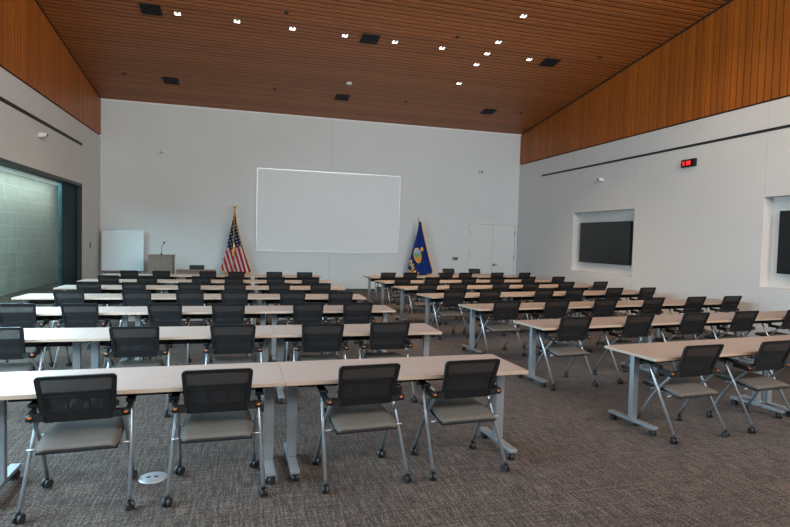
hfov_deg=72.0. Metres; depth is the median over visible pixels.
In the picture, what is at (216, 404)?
chair
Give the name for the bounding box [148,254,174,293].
lectern
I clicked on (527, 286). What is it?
chair
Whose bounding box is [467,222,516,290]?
door
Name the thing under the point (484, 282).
table
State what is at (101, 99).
trim
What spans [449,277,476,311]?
chair
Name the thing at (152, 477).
floor outlet
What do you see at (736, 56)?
wood paneling
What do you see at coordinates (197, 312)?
table
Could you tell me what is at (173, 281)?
table
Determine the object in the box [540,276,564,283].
chair
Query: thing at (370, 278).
table
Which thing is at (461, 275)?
chair
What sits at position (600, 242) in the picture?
television
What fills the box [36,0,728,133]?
ceiling
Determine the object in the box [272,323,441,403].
table
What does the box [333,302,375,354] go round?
chair
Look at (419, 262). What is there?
state flag
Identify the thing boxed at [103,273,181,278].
table
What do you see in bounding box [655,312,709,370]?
chair
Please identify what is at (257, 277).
table
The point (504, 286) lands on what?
chair
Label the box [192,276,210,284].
chair
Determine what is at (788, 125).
air vent
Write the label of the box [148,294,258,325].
table
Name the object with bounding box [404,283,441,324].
chair
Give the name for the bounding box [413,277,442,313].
chair
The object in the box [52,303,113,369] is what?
chair
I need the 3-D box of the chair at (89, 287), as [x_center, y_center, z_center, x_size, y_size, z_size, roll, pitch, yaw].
[-5.449,0.740,9.786,0.588,0.875,0.553,1,3,-15]
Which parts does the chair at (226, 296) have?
backrest, panel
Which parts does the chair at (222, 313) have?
backrest, panel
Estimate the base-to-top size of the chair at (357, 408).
0.875 m
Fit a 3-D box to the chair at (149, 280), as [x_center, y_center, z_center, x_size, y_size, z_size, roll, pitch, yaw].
[-5.187,0.675,11.444,0.582,0.875,0.553,1,3,-16]
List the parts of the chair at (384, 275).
backrest, panel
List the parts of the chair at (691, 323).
leg, seat, backrest, panel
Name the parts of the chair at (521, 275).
panel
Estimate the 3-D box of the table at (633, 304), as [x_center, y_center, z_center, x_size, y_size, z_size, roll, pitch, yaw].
[3.840,1.065,9.574,1.948,0.740,0.640,1,3,-22]
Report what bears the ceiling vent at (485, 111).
in the ceiling at (217, 62)
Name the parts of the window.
dark panel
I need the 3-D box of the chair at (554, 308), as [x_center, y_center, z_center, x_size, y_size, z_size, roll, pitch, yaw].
[2.486,0.993,8.851,0.687,0.875,0.553,1,3,-22]
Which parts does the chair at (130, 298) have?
seat, backrest, panel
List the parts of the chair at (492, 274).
panel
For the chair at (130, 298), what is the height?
0.875 m
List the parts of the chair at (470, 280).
panel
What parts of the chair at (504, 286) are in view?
backrest, panel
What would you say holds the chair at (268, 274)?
on the floor
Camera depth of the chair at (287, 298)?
8.77 m
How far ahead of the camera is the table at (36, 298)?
8.45 m
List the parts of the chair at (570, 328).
leg, leg, seat, backrest, panel, leg, leg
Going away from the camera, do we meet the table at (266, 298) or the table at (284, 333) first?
the table at (284, 333)
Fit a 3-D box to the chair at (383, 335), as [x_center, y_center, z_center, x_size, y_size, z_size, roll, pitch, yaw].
[-0.122,1.046,6.007,0.641,0.875,0.553,1,3,-15]
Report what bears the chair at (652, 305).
on the floor
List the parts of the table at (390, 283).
leg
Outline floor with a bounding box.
[0,282,789,526]
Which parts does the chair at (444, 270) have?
panel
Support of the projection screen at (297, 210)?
attached to the wall at (182, 197)
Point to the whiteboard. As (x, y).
(120, 249)
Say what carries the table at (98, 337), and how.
on the floor
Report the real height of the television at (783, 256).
1.180 m
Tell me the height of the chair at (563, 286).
0.875 m
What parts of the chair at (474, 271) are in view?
panel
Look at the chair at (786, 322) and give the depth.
8.19 m
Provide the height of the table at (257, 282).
0.740 m
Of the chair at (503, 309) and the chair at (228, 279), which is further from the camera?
the chair at (228, 279)
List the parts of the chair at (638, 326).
armrest, leg, leg, seat, leg, backrest, panel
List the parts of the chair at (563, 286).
backrest, panel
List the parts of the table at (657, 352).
leg, leg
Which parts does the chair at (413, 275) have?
panel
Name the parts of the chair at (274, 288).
backrest, panel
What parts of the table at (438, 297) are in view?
leg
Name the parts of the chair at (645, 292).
backrest, panel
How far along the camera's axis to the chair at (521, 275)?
16.29 m
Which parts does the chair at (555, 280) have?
panel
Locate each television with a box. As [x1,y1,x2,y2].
[579,221,632,265]
[776,210,789,273]
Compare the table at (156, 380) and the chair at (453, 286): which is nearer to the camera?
the table at (156, 380)
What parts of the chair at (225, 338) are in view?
armrest, leg, backrest, panel, seat, leg, leg, armrest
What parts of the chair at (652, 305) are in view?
backrest, panel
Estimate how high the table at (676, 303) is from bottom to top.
0.740 m
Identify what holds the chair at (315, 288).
on the floor
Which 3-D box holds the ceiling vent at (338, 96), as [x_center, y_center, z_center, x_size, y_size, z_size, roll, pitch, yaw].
[-1.559,-4.907,16.067,0.410,0.072,0.408,1,3,-16]
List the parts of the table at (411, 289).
leg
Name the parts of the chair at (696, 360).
armrest, leg, seat rail, leg, seat, leg, backrest, panel, leg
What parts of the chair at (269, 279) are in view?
panel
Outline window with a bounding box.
[0,158,81,290]
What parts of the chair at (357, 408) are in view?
armrest, leg, leg, seat rail, seat, backrest, panel, leg, leg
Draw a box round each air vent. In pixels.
[0,96,81,145]
[542,124,789,175]
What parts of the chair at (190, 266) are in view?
panel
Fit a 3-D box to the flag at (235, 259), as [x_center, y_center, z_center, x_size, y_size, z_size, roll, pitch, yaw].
[-4.855,-0.443,16.674,0.855,2.673,0.427,2,3,10]
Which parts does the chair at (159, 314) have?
backrest, panel, leg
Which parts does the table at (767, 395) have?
leg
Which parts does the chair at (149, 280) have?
backrest, panel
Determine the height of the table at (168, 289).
0.740 m
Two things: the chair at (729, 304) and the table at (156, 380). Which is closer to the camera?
the table at (156, 380)
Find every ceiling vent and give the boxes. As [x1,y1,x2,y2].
[139,3,162,15]
[162,77,179,84]
[334,94,349,100]
[360,33,380,44]
[480,108,496,114]
[539,58,560,66]
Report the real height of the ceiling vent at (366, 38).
0.072 m
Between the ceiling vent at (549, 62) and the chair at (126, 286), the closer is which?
the chair at (126, 286)
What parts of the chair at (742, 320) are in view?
leg, seat, backrest, panel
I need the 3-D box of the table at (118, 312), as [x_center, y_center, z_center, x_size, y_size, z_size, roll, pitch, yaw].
[-4.327,0.961,6.949,1.758,0.740,0.640,1,3,-15]
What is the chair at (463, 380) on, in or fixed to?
on the floor
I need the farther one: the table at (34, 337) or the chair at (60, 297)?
the chair at (60, 297)
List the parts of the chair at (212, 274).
panel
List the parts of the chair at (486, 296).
backrest, panel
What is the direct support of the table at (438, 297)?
on the floor
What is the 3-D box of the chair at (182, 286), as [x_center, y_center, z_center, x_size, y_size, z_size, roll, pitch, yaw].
[-3.815,0.768,10.150,0.588,0.875,0.553,1,3,-14]
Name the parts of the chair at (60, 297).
panel, backrest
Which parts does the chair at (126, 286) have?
backrest, panel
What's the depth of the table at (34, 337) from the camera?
5.38 m
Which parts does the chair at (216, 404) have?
leg, armrest, leg, seat, backrest, panel, leg, armrest, leg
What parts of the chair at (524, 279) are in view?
panel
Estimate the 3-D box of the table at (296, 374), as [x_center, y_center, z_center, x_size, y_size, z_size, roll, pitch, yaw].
[0.049,1.190,4.363,1.898,0.740,0.640,1,3,-16]
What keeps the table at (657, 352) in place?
on the floor
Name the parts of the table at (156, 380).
leg, leg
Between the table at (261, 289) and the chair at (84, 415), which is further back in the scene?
the table at (261, 289)
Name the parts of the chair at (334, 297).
backrest, panel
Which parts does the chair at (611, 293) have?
backrest, panel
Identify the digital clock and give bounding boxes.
[681,158,696,167]
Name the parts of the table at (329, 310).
leg, leg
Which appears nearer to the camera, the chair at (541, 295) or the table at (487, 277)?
the chair at (541, 295)
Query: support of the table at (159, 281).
on the floor
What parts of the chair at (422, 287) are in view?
leg, seat, backrest, panel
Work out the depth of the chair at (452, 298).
9.81 m
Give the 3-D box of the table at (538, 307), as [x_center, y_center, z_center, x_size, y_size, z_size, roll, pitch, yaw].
[2.031,1.049,8.846,1.948,0.740,0.640,1,3,-22]
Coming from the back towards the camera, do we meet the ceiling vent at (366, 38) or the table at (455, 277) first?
the table at (455, 277)
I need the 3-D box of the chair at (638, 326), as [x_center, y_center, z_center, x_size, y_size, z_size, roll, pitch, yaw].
[3.050,1.079,7.208,0.687,0.875,0.553,0,3,-24]
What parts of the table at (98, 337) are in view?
leg, leg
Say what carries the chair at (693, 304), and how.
on the floor
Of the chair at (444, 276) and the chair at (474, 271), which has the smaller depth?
the chair at (444, 276)
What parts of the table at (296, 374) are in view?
leg, leg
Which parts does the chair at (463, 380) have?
armrest, leg, leg, seat rail, seat, backrest, panel, leg, leg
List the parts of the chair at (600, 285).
backrest, panel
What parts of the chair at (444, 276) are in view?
panel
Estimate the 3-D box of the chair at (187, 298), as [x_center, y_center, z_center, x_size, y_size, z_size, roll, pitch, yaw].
[-3.219,0.851,8.613,0.608,0.875,0.553,1,3,-13]
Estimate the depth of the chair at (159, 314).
6.93 m
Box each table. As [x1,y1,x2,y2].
[0,362,284,488]
[11,293,142,328]
[24,328,93,369]
[36,306,135,360]
[53,285,163,293]
[76,279,171,284]
[76,325,273,403]
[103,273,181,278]
[126,306,269,359]
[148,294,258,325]
[159,285,255,326]
[169,279,253,305]
[180,274,252,279]
[253,275,321,293]
[253,280,331,305]
[256,286,344,324]
[259,294,365,324]
[268,305,395,361]
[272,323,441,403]
[278,354,528,481]
[363,275,426,303]
[375,280,451,309]
[393,285,478,321]
[416,292,516,336]
[420,275,483,301]
[443,280,510,309]
[458,302,581,353]
[468,285,544,319]
[473,275,530,279]
[501,291,590,331]
[504,279,564,299]
[513,316,663,386]
[539,284,592,314]
[566,300,669,348]
[581,290,655,316]
[604,338,784,436]
[641,313,762,375]
[653,299,745,337]
[727,311,786,361]
[741,335,789,416]
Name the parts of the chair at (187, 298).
panel, backrest, seat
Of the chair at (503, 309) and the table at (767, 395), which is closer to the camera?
the table at (767, 395)
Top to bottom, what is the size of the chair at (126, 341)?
0.875 m
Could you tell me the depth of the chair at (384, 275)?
14.54 m
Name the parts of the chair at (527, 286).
backrest, panel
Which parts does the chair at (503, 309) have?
leg, leg, seat, backrest, panel, leg, leg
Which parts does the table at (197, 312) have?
leg, leg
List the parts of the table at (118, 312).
leg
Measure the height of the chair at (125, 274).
0.875 m
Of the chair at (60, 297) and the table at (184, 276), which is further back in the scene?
the table at (184, 276)
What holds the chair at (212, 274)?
on the floor
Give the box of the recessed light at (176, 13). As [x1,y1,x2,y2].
[173,11,181,15]
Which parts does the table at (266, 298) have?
leg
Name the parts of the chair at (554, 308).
backrest, panel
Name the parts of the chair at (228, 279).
backrest, panel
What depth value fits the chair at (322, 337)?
5.61 m
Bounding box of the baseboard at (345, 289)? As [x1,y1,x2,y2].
[342,289,400,290]
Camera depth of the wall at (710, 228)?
12.41 m
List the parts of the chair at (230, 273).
panel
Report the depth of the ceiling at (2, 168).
14.49 m
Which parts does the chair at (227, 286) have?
backrest, panel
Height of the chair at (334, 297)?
0.875 m
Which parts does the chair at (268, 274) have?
panel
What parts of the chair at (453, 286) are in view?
backrest, panel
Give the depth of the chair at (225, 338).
5.41 m
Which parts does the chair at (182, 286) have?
panel, backrest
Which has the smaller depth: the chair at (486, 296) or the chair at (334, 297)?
the chair at (334, 297)
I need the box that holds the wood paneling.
[520,0,789,164]
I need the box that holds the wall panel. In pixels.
[0,0,100,135]
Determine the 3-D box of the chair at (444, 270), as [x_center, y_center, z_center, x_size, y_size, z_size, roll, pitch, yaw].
[1.772,0.612,17.200,0.614,0.875,0.553,1,3,-19]
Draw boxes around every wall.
[0,67,100,279]
[0,170,57,295]
[100,98,521,288]
[516,97,789,336]
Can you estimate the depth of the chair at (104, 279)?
11.06 m
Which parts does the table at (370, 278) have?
leg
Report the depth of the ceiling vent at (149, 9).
11.33 m
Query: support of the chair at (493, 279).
on the floor
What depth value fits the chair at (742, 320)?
7.79 m
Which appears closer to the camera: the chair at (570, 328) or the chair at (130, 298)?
the chair at (570, 328)
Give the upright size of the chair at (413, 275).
0.875 m
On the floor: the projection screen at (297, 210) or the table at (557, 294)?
the table at (557, 294)
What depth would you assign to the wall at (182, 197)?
17.40 m
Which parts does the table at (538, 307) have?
leg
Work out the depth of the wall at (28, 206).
15.98 m
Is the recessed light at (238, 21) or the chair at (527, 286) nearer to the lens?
the recessed light at (238, 21)
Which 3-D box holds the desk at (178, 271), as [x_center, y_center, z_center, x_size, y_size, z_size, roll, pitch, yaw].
[-5.603,0.556,15.316,1.040,0.755,0.420,1,3,-16]
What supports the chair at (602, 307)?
on the floor
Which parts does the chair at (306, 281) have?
panel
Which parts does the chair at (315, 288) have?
backrest, panel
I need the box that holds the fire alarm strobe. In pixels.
[158,149,164,153]
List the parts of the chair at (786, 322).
seat, backrest, panel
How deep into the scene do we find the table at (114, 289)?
10.09 m
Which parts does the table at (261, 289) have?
leg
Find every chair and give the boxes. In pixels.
[0,303,53,370]
[0,327,49,422]
[11,373,137,523]
[46,291,97,349]
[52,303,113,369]
[76,281,111,326]
[98,275,118,284]
[103,326,172,416]
[116,270,138,305]
[116,282,153,326]
[119,291,161,326]
[136,276,161,293]
[141,303,191,364]
[152,271,171,290]
[161,368,267,506]
[170,291,210,347]
[175,282,206,325]
[189,265,203,269]
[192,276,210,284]
[199,271,219,279]
[203,324,263,410]
[204,303,250,364]
[218,291,252,323]
[220,283,249,305]
[224,276,246,285]
[228,271,247,279]
[263,272,281,279]
[263,277,284,285]
[265,283,293,324]
[274,291,305,320]
[285,302,327,361]
[292,323,348,393]
[297,272,312,279]
[297,277,318,285]
[306,283,333,322]
[313,363,411,493]
[323,291,357,343]
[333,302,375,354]
[355,322,417,402]
[373,272,398,304]
[385,277,414,314]
[394,272,418,301]
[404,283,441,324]
[411,359,509,480]
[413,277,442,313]
[429,290,468,339]
[435,283,469,324]
[437,273,452,302]
[442,269,454,285]
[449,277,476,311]
[458,273,472,292]
[463,290,504,337]
[466,269,479,290]
[473,300,525,356]
[479,277,504,284]
[482,273,503,279]
[488,282,512,322]
[509,273,530,279]
[509,282,540,319]
[511,277,535,284]
[517,289,554,327]
[523,299,570,354]
[530,316,597,390]
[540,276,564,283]
[552,288,584,318]
[554,282,574,318]
[575,298,617,351]
[584,281,607,312]
[589,288,623,316]
[593,314,658,383]
[619,297,664,339]
[622,287,655,315]
[633,344,729,443]
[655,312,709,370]
[661,296,707,339]
[696,296,741,337]
[704,311,758,372]
[706,340,789,433]
[749,310,789,358]
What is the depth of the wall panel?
11.42 m
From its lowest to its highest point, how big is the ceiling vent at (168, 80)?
0.072 m
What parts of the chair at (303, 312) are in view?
leg, backrest, panel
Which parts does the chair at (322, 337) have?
leg, armrest, seat, backrest, panel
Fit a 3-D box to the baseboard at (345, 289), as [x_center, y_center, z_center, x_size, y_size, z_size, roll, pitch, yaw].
[-2.195,0.872,18.049,13.691,0.070,0.012,1,3,-16]
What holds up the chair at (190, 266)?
on the floor
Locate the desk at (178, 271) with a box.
[175,269,215,278]
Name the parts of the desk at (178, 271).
panel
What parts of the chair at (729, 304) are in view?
backrest, panel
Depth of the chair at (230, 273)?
13.25 m
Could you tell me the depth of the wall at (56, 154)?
12.29 m
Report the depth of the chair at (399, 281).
12.87 m
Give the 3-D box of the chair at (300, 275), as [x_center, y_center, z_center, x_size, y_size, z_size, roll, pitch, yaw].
[-2.345,0.643,13.933,0.582,0.875,0.553,1,3,-16]
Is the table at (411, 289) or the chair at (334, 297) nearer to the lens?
the chair at (334, 297)
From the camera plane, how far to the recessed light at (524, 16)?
11.73 m
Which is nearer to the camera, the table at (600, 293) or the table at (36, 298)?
the table at (36, 298)
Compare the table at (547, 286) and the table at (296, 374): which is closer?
the table at (296, 374)
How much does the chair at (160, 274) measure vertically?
0.875 m
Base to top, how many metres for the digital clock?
0.170 m
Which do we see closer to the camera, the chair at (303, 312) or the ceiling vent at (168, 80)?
the chair at (303, 312)
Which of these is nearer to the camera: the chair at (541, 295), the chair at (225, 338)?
the chair at (225, 338)
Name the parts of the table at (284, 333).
leg, leg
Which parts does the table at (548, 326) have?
leg, leg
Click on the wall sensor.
(41, 135)
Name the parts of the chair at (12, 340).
panel, backrest, seat, leg, leg, armrest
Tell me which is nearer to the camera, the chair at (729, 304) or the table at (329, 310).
the table at (329, 310)
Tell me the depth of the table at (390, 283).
13.24 m
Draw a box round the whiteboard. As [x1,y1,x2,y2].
[101,230,143,274]
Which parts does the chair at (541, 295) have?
backrest, panel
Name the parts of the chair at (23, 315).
panel, backrest, leg, leg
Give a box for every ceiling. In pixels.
[0,166,57,185]
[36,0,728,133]
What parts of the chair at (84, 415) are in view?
leg, armrest, seat rail, leg, backrest, panel, seat, seat rail, leg, leg, armrest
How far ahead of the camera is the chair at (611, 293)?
11.36 m
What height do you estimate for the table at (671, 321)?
0.740 m
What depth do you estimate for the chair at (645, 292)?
11.68 m
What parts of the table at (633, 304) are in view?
leg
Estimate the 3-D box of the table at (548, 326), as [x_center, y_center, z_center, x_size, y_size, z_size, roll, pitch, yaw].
[2.547,1.135,7.175,1.938,0.740,0.640,1,3,-22]
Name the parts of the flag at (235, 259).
gold cord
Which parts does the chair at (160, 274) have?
backrest, panel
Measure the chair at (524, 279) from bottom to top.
0.875 m
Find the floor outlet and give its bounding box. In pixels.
[138,472,167,483]
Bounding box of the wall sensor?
[37,132,47,137]
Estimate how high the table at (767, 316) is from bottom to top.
0.740 m
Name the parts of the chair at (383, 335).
leg, armrest, seat, backrest, panel, leg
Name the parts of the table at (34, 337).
leg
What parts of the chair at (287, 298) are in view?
backrest, panel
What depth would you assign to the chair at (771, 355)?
5.34 m
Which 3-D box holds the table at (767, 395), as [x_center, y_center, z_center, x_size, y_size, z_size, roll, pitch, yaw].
[4.873,1.238,6.240,1.898,0.740,0.640,1,3,-21]
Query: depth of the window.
13.46 m
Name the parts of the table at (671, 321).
leg, leg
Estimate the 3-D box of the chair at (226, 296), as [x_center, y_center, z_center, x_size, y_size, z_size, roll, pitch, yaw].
[-2.580,0.861,8.772,0.608,0.875,0.553,1,3,-13]
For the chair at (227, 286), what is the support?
on the floor
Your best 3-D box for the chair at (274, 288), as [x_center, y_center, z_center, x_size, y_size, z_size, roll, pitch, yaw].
[-2.254,0.792,10.557,0.588,0.875,0.553,1,3,-13]
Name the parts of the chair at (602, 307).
backrest, panel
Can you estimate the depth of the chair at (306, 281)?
12.09 m
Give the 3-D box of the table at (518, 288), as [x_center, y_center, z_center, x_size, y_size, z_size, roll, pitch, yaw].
[2.545,0.896,12.686,1.798,0.740,0.640,0,3,-24]
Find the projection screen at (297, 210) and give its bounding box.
[256,168,400,253]
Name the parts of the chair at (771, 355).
leg, armrest, seat rail, leg, seat, leg, backrest, panel, leg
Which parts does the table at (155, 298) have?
leg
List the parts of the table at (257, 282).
leg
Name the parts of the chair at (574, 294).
backrest, panel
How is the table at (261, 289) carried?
on the floor
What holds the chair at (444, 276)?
on the floor
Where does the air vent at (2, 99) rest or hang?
in the wall at (56, 154)
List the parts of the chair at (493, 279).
panel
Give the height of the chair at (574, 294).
0.875 m
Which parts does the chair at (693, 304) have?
backrest, panel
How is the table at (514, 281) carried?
on the floor
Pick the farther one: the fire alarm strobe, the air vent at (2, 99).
the fire alarm strobe
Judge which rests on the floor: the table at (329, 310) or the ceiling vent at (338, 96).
the table at (329, 310)
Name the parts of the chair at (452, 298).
leg, seat, backrest, panel, leg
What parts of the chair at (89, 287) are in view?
panel, backrest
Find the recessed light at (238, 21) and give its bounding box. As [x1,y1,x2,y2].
[233,19,240,23]
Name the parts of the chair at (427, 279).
backrest, panel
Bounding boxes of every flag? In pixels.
[221,205,250,274]
[408,218,432,274]
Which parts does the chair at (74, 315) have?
leg, leg, backrest, panel, leg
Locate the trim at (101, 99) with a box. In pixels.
[101,99,520,135]
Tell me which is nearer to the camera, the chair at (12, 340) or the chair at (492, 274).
the chair at (12, 340)
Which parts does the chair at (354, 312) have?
backrest, panel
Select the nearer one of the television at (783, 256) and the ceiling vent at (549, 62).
the television at (783, 256)
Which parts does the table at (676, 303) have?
leg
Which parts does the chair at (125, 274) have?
panel, backrest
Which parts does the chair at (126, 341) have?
armrest, leg, panel, backrest, seat, leg, leg, armrest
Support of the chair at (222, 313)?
on the floor
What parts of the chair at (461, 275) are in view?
panel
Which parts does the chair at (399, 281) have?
seat, backrest, panel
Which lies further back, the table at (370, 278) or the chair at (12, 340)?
the table at (370, 278)
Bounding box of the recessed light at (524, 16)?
[519,14,527,18]
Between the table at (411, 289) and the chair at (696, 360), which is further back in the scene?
the table at (411, 289)
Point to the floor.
(574, 465)
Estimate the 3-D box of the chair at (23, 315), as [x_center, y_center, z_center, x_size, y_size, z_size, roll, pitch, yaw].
[-4.582,0.897,6.699,0.614,0.875,0.553,1,3,-17]
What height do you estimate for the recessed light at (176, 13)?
0.032 m
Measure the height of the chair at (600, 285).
0.875 m
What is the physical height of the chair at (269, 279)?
0.875 m

